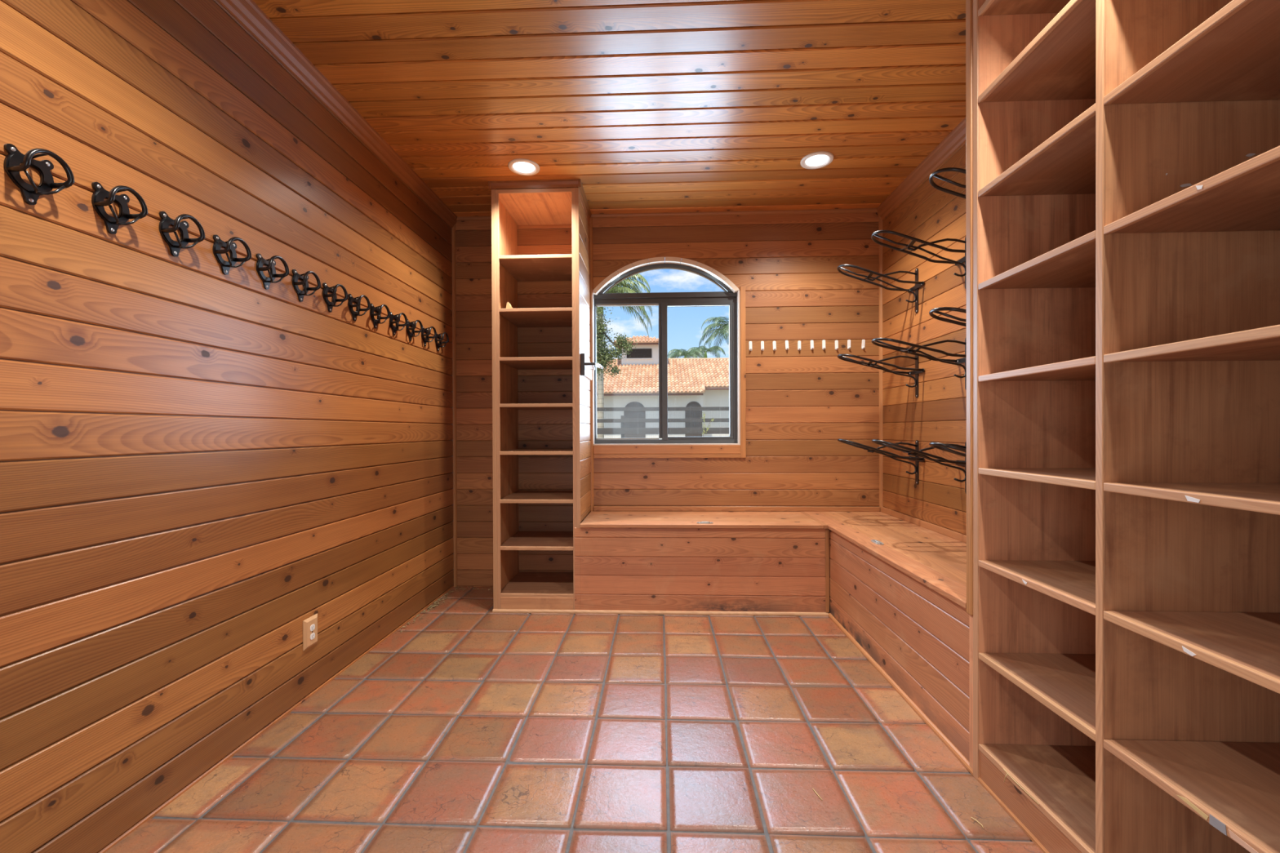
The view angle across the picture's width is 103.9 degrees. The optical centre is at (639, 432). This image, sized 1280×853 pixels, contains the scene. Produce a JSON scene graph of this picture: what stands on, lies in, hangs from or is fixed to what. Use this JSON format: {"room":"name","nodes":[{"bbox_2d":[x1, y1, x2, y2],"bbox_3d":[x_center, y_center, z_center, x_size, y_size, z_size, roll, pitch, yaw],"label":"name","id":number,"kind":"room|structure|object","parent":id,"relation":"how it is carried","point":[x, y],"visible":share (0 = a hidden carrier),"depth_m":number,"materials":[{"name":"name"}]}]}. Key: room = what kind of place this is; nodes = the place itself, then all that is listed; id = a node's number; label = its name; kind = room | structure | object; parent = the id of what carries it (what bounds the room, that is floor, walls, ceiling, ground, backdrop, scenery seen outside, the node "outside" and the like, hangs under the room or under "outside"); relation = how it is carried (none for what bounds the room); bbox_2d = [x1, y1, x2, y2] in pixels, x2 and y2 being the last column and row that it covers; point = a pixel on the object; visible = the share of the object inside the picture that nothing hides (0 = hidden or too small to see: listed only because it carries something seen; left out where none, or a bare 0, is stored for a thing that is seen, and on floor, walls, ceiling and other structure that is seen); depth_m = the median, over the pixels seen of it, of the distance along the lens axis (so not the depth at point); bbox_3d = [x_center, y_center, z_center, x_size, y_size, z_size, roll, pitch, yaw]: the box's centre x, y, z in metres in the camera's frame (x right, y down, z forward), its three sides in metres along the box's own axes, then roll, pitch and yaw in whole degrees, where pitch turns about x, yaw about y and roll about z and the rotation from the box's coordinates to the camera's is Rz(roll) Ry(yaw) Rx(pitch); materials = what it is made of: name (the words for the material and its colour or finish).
{"room":"tack room","nodes":[
{"label":"tack room","id":0,"kind":"room"},
{"bbox_2d":[0,0,453,852],"bbox_3d":[-1.676,-0.250,1.827,0.011,3.169,4.875,0,0,2],"label":"wall","id":1,"kind":"structure","parent":0,"point":[200,464],"depth_m":1.83,"materials":[{"name":"brown wood"}]},
{"bbox_2d":[3,143,74,204],"bbox_3d":[-1.655,-0.704,1.383,0.069,0.146,0.112,0,0,2],"label":"rack","id":2,"kind":"object","parent":1,"relation":"attached to","point":[31,193],"visible":1,"depth_m":1.38,"materials":[{"name":"black metal"}]},
{"bbox_2d":[91,182,147,234],"bbox_3d":[-1.647,-0.705,1.589,0.069,0.146,0.112,0,0,2],"label":"rack","id":3,"kind":"object","parent":1,"relation":"attached to","point":[112,224],"visible":1,"depth_m":1.58,"materials":[{"name":"black metal"}]},
{"bbox_2d":[159,211,204,256],"bbox_3d":[-1.639,-0.706,1.796,0.069,0.146,0.112,0,0,2],"label":"rack","id":4,"kind":"object","parent":1,"relation":"attached to","point":[175,246],"visible":1,"depth_m":1.79,"materials":[{"name":"black metal"}]},
{"bbox_2d":[212,234,251,275],"bbox_3d":[-1.631,-0.707,2.006,0.069,0.146,0.112,0,0,2],"label":"rack","id":5,"kind":"object","parent":1,"relation":"attached to","point":[230,246],"visible":1,"depth_m":2.00,"materials":[{"name":"black metal"}]},
{"bbox_2d":[256,253,288,289],"bbox_3d":[-1.622,-0.708,2.216,0.069,0.146,0.112,0,0,2],"label":"rack","id":6,"kind":"object","parent":1,"relation":"attached to","point":[271,263],"visible":1,"depth_m":2.21,"materials":[{"name":"black metal"}]},
{"bbox_2d":[292,269,320,302],"bbox_3d":[-1.614,-0.709,2.427,0.069,0.146,0.112,0,0,2],"label":"rack","id":7,"kind":"object","parent":1,"relation":"attached to","point":[300,294],"visible":1,"depth_m":2.42,"materials":[{"name":"black metal"}]},
{"bbox_2d":[302,613,317,651],"bbox_3d":[-1.633,0.990,2.489,0.015,0.146,0.100,0,0,2],"label":"wall outlet","id":8,"kind":"object","parent":1,"relation":"attached to","point":[309,624],"visible":1,"depth_m":2.47,"materials":[{"name":"beige wood"}]},
{"bbox_2d":[310,632,315,639],"bbox_3d":[-1.627,1.011,2.489,0.003,0.029,0.033,0,0,2],"label":"receptacle","id":9,"kind":"object","parent":8,"relation":"attached to","point":[312,634],"depth_m":2.49,"materials":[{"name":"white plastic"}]},
{"bbox_2d":[310,624,315,631],"bbox_3d":[-1.627,0.968,2.489,0.003,0.029,0.033,0,0,2],"label":"receptacle","id":10,"kind":"object","parent":8,"relation":"attached to","point":[312,626],"depth_m":2.49,"materials":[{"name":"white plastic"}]},
{"bbox_2d":[322,282,347,312],"bbox_3d":[-1.606,-0.710,2.643,0.069,0.146,0.112,0,0,2],"label":"rack","id":11,"kind":"object","parent":1,"relation":"attached to","point":[330,304],"visible":1,"depth_m":2.63,"materials":[{"name":"black metal"}]},
{"bbox_2d":[217,0,457,227],"bbox_3d":[-1.653,-1.758,1.819,0.048,0.095,4.835,0,0,2],"label":"trim","id":12,"kind":"structure","parent":1,"relation":"attached to","point":[247,12],"depth_m":2.59,"materials":[{"name":"brown wood"}]},
{"bbox_2d":[347,293,370,320],"bbox_3d":[-1.597,-0.711,2.855,0.069,0.146,0.112,0,0,2],"label":"rack","id":13,"kind":"object","parent":1,"relation":"attached to","point":[357,300],"visible":1,"depth_m":2.84,"materials":[{"name":"black metal"}]},
{"bbox_2d":[369,303,390,328],"bbox_3d":[-1.589,-0.712,3.067,0.069,0.146,0.112,0,0,2],"label":"rack","id":14,"kind":"object","parent":1,"relation":"attached to","point":[378,308],"visible":0.99,"depth_m":3.05,"materials":[{"name":"black metal"}]},
{"bbox_2d":[389,311,408,335],"bbox_3d":[-1.581,-0.713,3.283,0.069,0.146,0.112,0,0,2],"label":"rack","id":15,"kind":"object","parent":1,"relation":"attached to","point":[397,317],"visible":0.98,"depth_m":3.27,"materials":[{"name":"black metal"}]},
{"bbox_2d":[405,319,422,341],"bbox_3d":[-1.572,-0.714,3.497,0.069,0.146,0.112,0,0,2],"label":"rack","id":16,"kind":"object","parent":1,"relation":"attached to","point":[412,324],"visible":0.98,"depth_m":3.49,"materials":[{"name":"black metal"}]},
{"bbox_2d":[421,326,436,346],"bbox_3d":[-1.564,-0.715,3.714,0.069,0.146,0.112,0,0,2],"label":"rack","id":17,"kind":"object","parent":1,"relation":"attached to","point":[427,331],"visible":0.98,"depth_m":3.71,"materials":[{"name":"black metal"}]},
{"bbox_2d":[435,331,448,351],"bbox_3d":[-1.555,-0.716,3.936,0.069,0.146,0.112,0,0,2],"label":"rack","id":18,"kind":"object","parent":1,"relation":"attached to","point":[438,345],"visible":0.91,"depth_m":3.93,"materials":[{"name":"black metal"}]},
{"bbox_2d":[105,586,1043,852],"bbox_3d":[0.108,1.317,1.625,3.660,0.024,5.155,0,0,2],"label":"floor","id":19,"kind":"structure","parent":0,"point":[469,728],"depth_m":2.03,"materials":[{"name":"tile"}]},
{"bbox_2d":[488,178,603,609],"bbox_3d":[-0.669,-0.259,3.905,0.819,3.120,0.598,0,0,2],"label":"tall cabinet","id":20,"kind":"object","parent":19,"relation":"on","point":[513,588],"depth_m":3.76,"materials":[{"name":"brown wood"}]},
{"bbox_2d":[506,302,513,308],"bbox_3d":[-0.956,-0.932,3.690,0.050,0.054,0.050,0,0,2],"label":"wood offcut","id":21,"kind":"object","parent":20,"relation":"on","point":[508,305],"visible":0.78,"depth_m":3.67,"materials":[{"name":"beige wood"}]},
{"bbox_2d":[492,608,828,616],"bbox_3d":[0.131,1.289,3.590,2.403,0.022,0.016,0,0,2],"label":"trim","id":22,"kind":"structure","parent":19,"relation":"on","point":[494,611],"depth_m":3.58,"materials":[{"name":"brown wood"}]},
{"bbox_2d":[579,511,829,613],"bbox_3d":[0.466,0.967,3.851,1.772,0.660,0.591,0,0,2],"label":"storage bench","id":23,"kind":"object","parent":19,"relation":"on","point":[766,562],"visible":1,"depth_m":3.58,"materials":[{"name":"brown wood"}]},
{"bbox_2d":[800,511,969,761],"bbox_3d":[1.607,0.967,3.022,0.663,0.660,2.195,0,0,2],"label":"storage bench","id":24,"kind":"object","parent":19,"relation":"on","point":[898,587],"visible":0.69,"depth_m":2.55,"materials":[{"name":"brown wood"}]},
{"bbox_2d":[827,613,1048,852],"bbox_3d":[1.278,1.291,2.071,0.016,0.022,2.938,0,0,2],"label":"trim","id":25,"kind":"structure","parent":19,"relation":"on","point":[940,735],"depth_m":2.15,"materials":[{"name":"brown wood"}]},
{"bbox_2d":[965,0,1279,852],"bbox_3d":[1.547,-0.254,1.240,0.638,3.118,1.354,0,0,2],"label":"bookcase","id":26,"kind":"object","parent":19,"relation":"on","point":[1122,157],"visible":1,"depth_m":1.34,"materials":[{"name":"brown wood"}]},
{"bbox_2d":[253,0,965,216],"bbox_3d":[0.102,-1.819,1.750,3.600,0.014,4.895,0,0,2],"label":"ceiling","id":27,"kind":"structure","parent":0,"point":[654,105],"depth_m":2.66,"materials":[{"name":"brown wood"}]},
{"bbox_2d":[507,158,539,175],"bbox_3d":[-0.792,-1.811,3.422,0.212,0.010,0.212,0,0,2],"label":"recessed light","id":28,"kind":"object","parent":27,"relation":"in","point":[522,166],"visible":1,"depth_m":3.41,"materials":[{"name":"white plastic"}]},
{"bbox_2d":[800,151,834,168],"bbox_3d":[1.183,-1.818,3.349,0.212,0.010,0.212,0,0,2],"label":"recessed light","id":29,"kind":"object","parent":27,"relation":"in","point":[815,160],"visible":1,"depth_m":3.34,"materials":[{"name":"white"}]},
{"bbox_2d":[455,212,879,586],"bbox_3d":[0.202,-0.268,4.178,3.560,3.170,0.009,0,0,2],"label":"wall","id":30,"kind":"structure","parent":0,"point":[799,403],"depth_m":4.15,"materials":[{"name":"brown wood"}]},
{"bbox_2d":[451,224,457,586],"bbox_3d":[-1.566,-0.242,4.231,0.022,3.090,0.022,0,0,2],"label":"trim","id":31,"kind":"structure","parent":30,"relation":"attached to","point":[453,229],"depth_m":4.23,"materials":[{"name":"brown wood"}]},
{"bbox_2d":[589,217,593,511],"bbox_3d":[-0.403,-0.569,4.184,0.022,2.445,0.022,0,0,2],"label":"trim","id":32,"kind":"structure","parent":30,"relation":"attached to","point":[591,219],"depth_m":4.18,"materials":[{"name":"brown wood"}]},
{"bbox_2d":[592,256,740,445],"bbox_3d":[0.213,-0.678,4.219,1.236,1.569,0.113,0,0,2],"label":"window","id":33,"kind":"structure","parent":30,"relation":"in","point":[731,296],"depth_m":4.21,"materials":[{"name":"brown metal"}]},
{"bbox_2d":[456,208,877,221],"bbox_3d":[0.196,-1.810,4.155,3.500,0.026,0.022,0,0,2],"label":"trim","id":34,"kind":"structure","parent":30,"relation":"attached to","point":[851,210],"depth_m":4.13,"materials":[{"name":"brown wood"}]},
{"bbox_2d":[593,286,746,457],"bbox_3d":[0.241,-0.498,4.165,1.265,1.416,0.014,0,0,2],"label":"trim","id":35,"kind":"structure","parent":30,"relation":"attached to","point":[615,451],"depth_m":4.15,"materials":[{"name":"brown wood"}]},
{"bbox_2d":[593,506,879,511],"bbox_3d":[0.787,0.631,4.146,2.351,0.038,0.018,0,0,2],"label":"baseboard","id":36,"kind":"structure","parent":30,"relation":"attached to","point":[595,508],"depth_m":4.13,"materials":[{"name":"brown wood"}]},
{"bbox_2d":[748,341,751,351],"bbox_3d":[0.913,-0.718,4.129,0.026,0.080,0.028,-1,0,2],"label":"hook","id":37,"kind":"object","parent":30,"relation":"attached to","point":[749,342],"visible":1,"depth_m":4.14,"materials":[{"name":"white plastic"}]},
{"bbox_2d":[760,341,764,351],"bbox_3d":[1.011,-0.718,4.125,0.026,0.080,0.028,-1,0,2],"label":"hook","id":38,"kind":"object","parent":30,"relation":"attached to","point":[762,342],"visible":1,"depth_m":4.13,"materials":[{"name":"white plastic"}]},
{"bbox_2d":[773,341,776,351],"bbox_3d":[1.109,-0.719,4.121,0.028,0.080,0.028,0,0,2],"label":"hook","id":39,"kind":"object","parent":30,"relation":"attached to","point":[774,342],"visible":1,"depth_m":4.13,"materials":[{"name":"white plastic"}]},
{"bbox_2d":[785,340,788,350],"bbox_3d":[1.211,-0.723,4.117,0.029,0.080,0.028,0,0,2],"label":"hook","id":40,"kind":"object","parent":30,"relation":"attached to","point":[786,341],"visible":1,"depth_m":4.13,"materials":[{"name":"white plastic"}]},
{"bbox_2d":[797,340,800,350],"bbox_3d":[1.312,-0.719,4.113,0.026,0.080,0.028,0,0,2],"label":"hook","id":41,"kind":"object","parent":30,"relation":"attached to","point":[798,341],"visible":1,"depth_m":4.12,"materials":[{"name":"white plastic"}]},
{"bbox_2d":[810,339,813,349],"bbox_3d":[1.415,-0.724,4.109,0.028,0.080,0.028,0,0,2],"label":"hook","id":42,"kind":"object","parent":30,"relation":"attached to","point":[811,340],"visible":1,"depth_m":4.12,"materials":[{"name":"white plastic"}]},
{"bbox_2d":[822,339,825,349],"bbox_3d":[1.511,-0.724,4.105,0.026,0.080,0.028,-1,0,2],"label":"hook","id":43,"kind":"object","parent":30,"relation":"attached to","point":[823,340],"visible":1,"depth_m":4.11,"materials":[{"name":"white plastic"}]},
{"bbox_2d":[835,340,838,350],"bbox_3d":[1.613,-0.720,4.101,0.026,0.080,0.028,-1,0,2],"label":"hook","id":44,"kind":"object","parent":30,"relation":"attached to","point":[836,341],"visible":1,"depth_m":4.11,"materials":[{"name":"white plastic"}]},
{"bbox_2d":[847,339,850,349],"bbox_3d":[1.714,-0.725,4.098,0.026,0.080,0.028,1,0,2],"label":"hook","id":45,"kind":"object","parent":30,"relation":"attached to","point":[848,340],"visible":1,"depth_m":4.11,"materials":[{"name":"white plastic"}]},
{"bbox_2d":[861,339,865,349],"bbox_3d":[1.829,-0.725,4.093,0.030,0.080,0.028,0,0,2],"label":"hook","id":46,"kind":"object","parent":30,"relation":"attached to","point":[863,344],"visible":1,"depth_m":4.10,"materials":[{"name":"white plastic"}]},
{"bbox_2d":[878,215,883,511],"bbox_3d":[1.968,-0.577,4.092,0.022,2.445,0.022,0,0,2],"label":"trim","id":47,"kind":"structure","parent":30,"relation":"attached to","point":[880,220],"depth_m":4.08,"materials":[{"name":"brown wood"}]},
{"bbox_2d":[882,141,966,535],"bbox_3d":[1.891,-0.263,1.688,0.009,3.170,4.875,0,0,2],"label":"wall","id":48,"kind":"structure","parent":0,"point":[929,214],"depth_m":3.40,"materials":[{"name":"brown wood"}]},
{"bbox_2d":[836,264,924,313],"bbox_3d":[1.679,-1.015,3.545,0.552,0.342,0.216,0,0,2],"label":"rack","id":49,"kind":"object","parent":48,"relation":"attached to","point":[917,284],"visible":1,"depth_m":3.53,"materials":[{"name":"black metal"}]},
{"bbox_2d":[837,354,924,397],"bbox_3d":[1.681,-0.404,3.547,0.552,0.316,0.216,0,0,2],"label":"rack","id":50,"kind":"object","parent":48,"relation":"attached to","point":[916,371],"visible":0.94,"depth_m":3.54,"materials":[{"name":"black metal"}]},
{"bbox_2d":[837,438,924,484],"bbox_3d":[1.684,0.204,3.550,0.552,0.328,0.216,0,0,2],"label":"rack","id":51,"kind":"object","parent":48,"relation":"attached to","point":[916,459],"visible":0.98,"depth_m":3.54,"materials":[{"name":"black metal"}]},
{"bbox_2d":[871,230,965,288],"bbox_3d":[1.657,-1.018,2.965,0.552,0.342,0.216,0,0,2],"label":"rack","id":52,"kind":"object","parent":48,"relation":"attached to","point":[909,246],"visible":0.76,"depth_m":2.96,"materials":[{"name":"black metal"}]},
{"bbox_2d":[871,337,966,390],"bbox_3d":[1.659,-0.407,2.968,0.552,0.316,0.216,0,0,2],"label":"rack","id":53,"kind":"object","parent":48,"relation":"attached to","point":[911,351],"visible":0.79,"depth_m":2.96,"materials":[{"name":"black metal"}]},
{"bbox_2d":[871,439,966,493],"bbox_3d":[1.661,0.201,2.970,0.552,0.328,0.216,0,0,2],"label":"rack","id":54,"kind":"object","parent":48,"relation":"attached to","point":[910,451],"visible":0.83,"depth_m":2.96,"materials":[{"name":"black metal"}]},
{"bbox_2d":[876,117,965,219],"bbox_3d":[1.908,-1.777,2.998,0.048,0.095,2.200,0,0,2],"label":"trim","id":55,"kind":"structure","parent":48,"relation":"attached to","point":[956,138],"depth_m":3.37,"materials":[{"name":"brown wood"}]},
{"bbox_2d":[880,506,966,542],"bbox_3d":[1.932,0.629,2.998,0.018,0.042,2.178,0,0,2],"label":"baseboard","id":56,"kind":"structure","parent":48,"relation":"attached to","point":[949,533],"depth_m":3.38,"materials":[{"name":"brown wood"}]},
{"bbox_2d":[928,167,965,198],"bbox_3d":[1.631,-1.039,2.319,0.552,0.342,0.216,0,0,2],"label":"rack","id":57,"kind":"object","parent":48,"relation":"attached to","point":[932,183],"visible":0.27,"depth_m":2.32,"materials":[{"name":"black metal"}]},
{"bbox_2d":[928,306,966,326],"bbox_3d":[1.634,-0.424,2.322,0.552,0.316,0.216,0,0,2],"label":"rack","id":58,"kind":"object","parent":48,"relation":"attached to","point":[936,310],"visible":0.27,"depth_m":2.33,"materials":[{"name":"black metal"}]},
{"bbox_2d":[928,441,966,457],"bbox_3d":[1.636,0.206,2.325,0.552,0.328,0.216,0,0,2],"label":"rack","id":59,"kind":"object","parent":48,"relation":"attached to","point":[943,446],"visible":0.26,"depth_m":2.33,"materials":[{"name":"black metal"}]},
{"label":"outside","id":60,"kind":"structure","parent":0,"visible":0},
{"label":"ground","id":61,"kind":"structure","parent":60,"visible":0},
{"bbox_2d":[596,290,637,382],"bbox_3d":[-1.596,-1.202,11.597,2.526,5.255,2.187,0,0,34],"label":"oak tree","id":62,"kind":"object","parent":61,"relation":"on","point":[602,358],"visible":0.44,"depth_m":11.61,"materials":[{"name":"green plant"}]},
{"bbox_2d":[596,273,652,438],"bbox_3d":[-1.548,-2.489,19.674,4.111,7.741,3.920,0,0,2],"label":"palm tree","id":63,"kind":"object","parent":61,"relation":"on","point":[622,286],"visible":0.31,"depth_m":19.59,"materials":[{"name":"green plant"}]},
{"bbox_2d":[596,335,728,439],"bbox_3d":[1.101,-2.206,27.791,18.000,7.081,6.883,0,0,2],"label":"building","id":64,"kind":"structure","parent":61,"relation":"on","point":[637,385],"depth_m":25.50,"materials":[{"name":"white paint"}]},
{"bbox_2d":[596,406,728,438],"bbox_3d":[0.575,0.341,14.074,10.000,2.117,0.140,0,0,2],"label":"fence","id":65,"kind":"object","parent":61,"relation":"on","point":[623,431],"visible":0.19,"depth_m":14.01,"materials":[{"name":"paint"}]},
{"bbox_2d":[701,412,714,436],"bbox_3d":[1.883,0.235,13.917,0.359,1.620,0.022,0,0,2],"label":"climbing plant","id":66,"kind":"object","parent":65,"relation":"attached to","point":[704,415],"visible":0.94,"depth_m":13.92,"materials":[{"name":"green plant"}]},
{"bbox_2d":[667,348,704,358],"bbox_3d":[3.002,-2.098,32.767,2.663,6.803,2.804,0,0,2],"label":"bush","id":67,"kind":"object","parent":61,"relation":"on","point":[679,353],"visible":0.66,"depth_m":32.39,"materials":[{"name":"green plant"}]},
{"bbox_2d":[686,345,725,388],"bbox_3d":[6.223,-3.542,47.533,3.840,9.531,4.140,0,0,2],"label":"palm tree","id":68,"kind":"object","parent":61,"relation":"on","point":[700,348],"visible":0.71,"depth_m":47.21,"materials":[{"name":"green plant"}]},
{"bbox_2d":[698,316,728,354],"bbox_3d":[7.207,-3.913,39.402,5.107,10.341,4.892,0,0,2],"label":"palm tree","id":69,"kind":"object","parent":61,"relation":"on","point":[725,328],"visible":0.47,"depth_m":39.05,"materials":[{"name":"green plant"}]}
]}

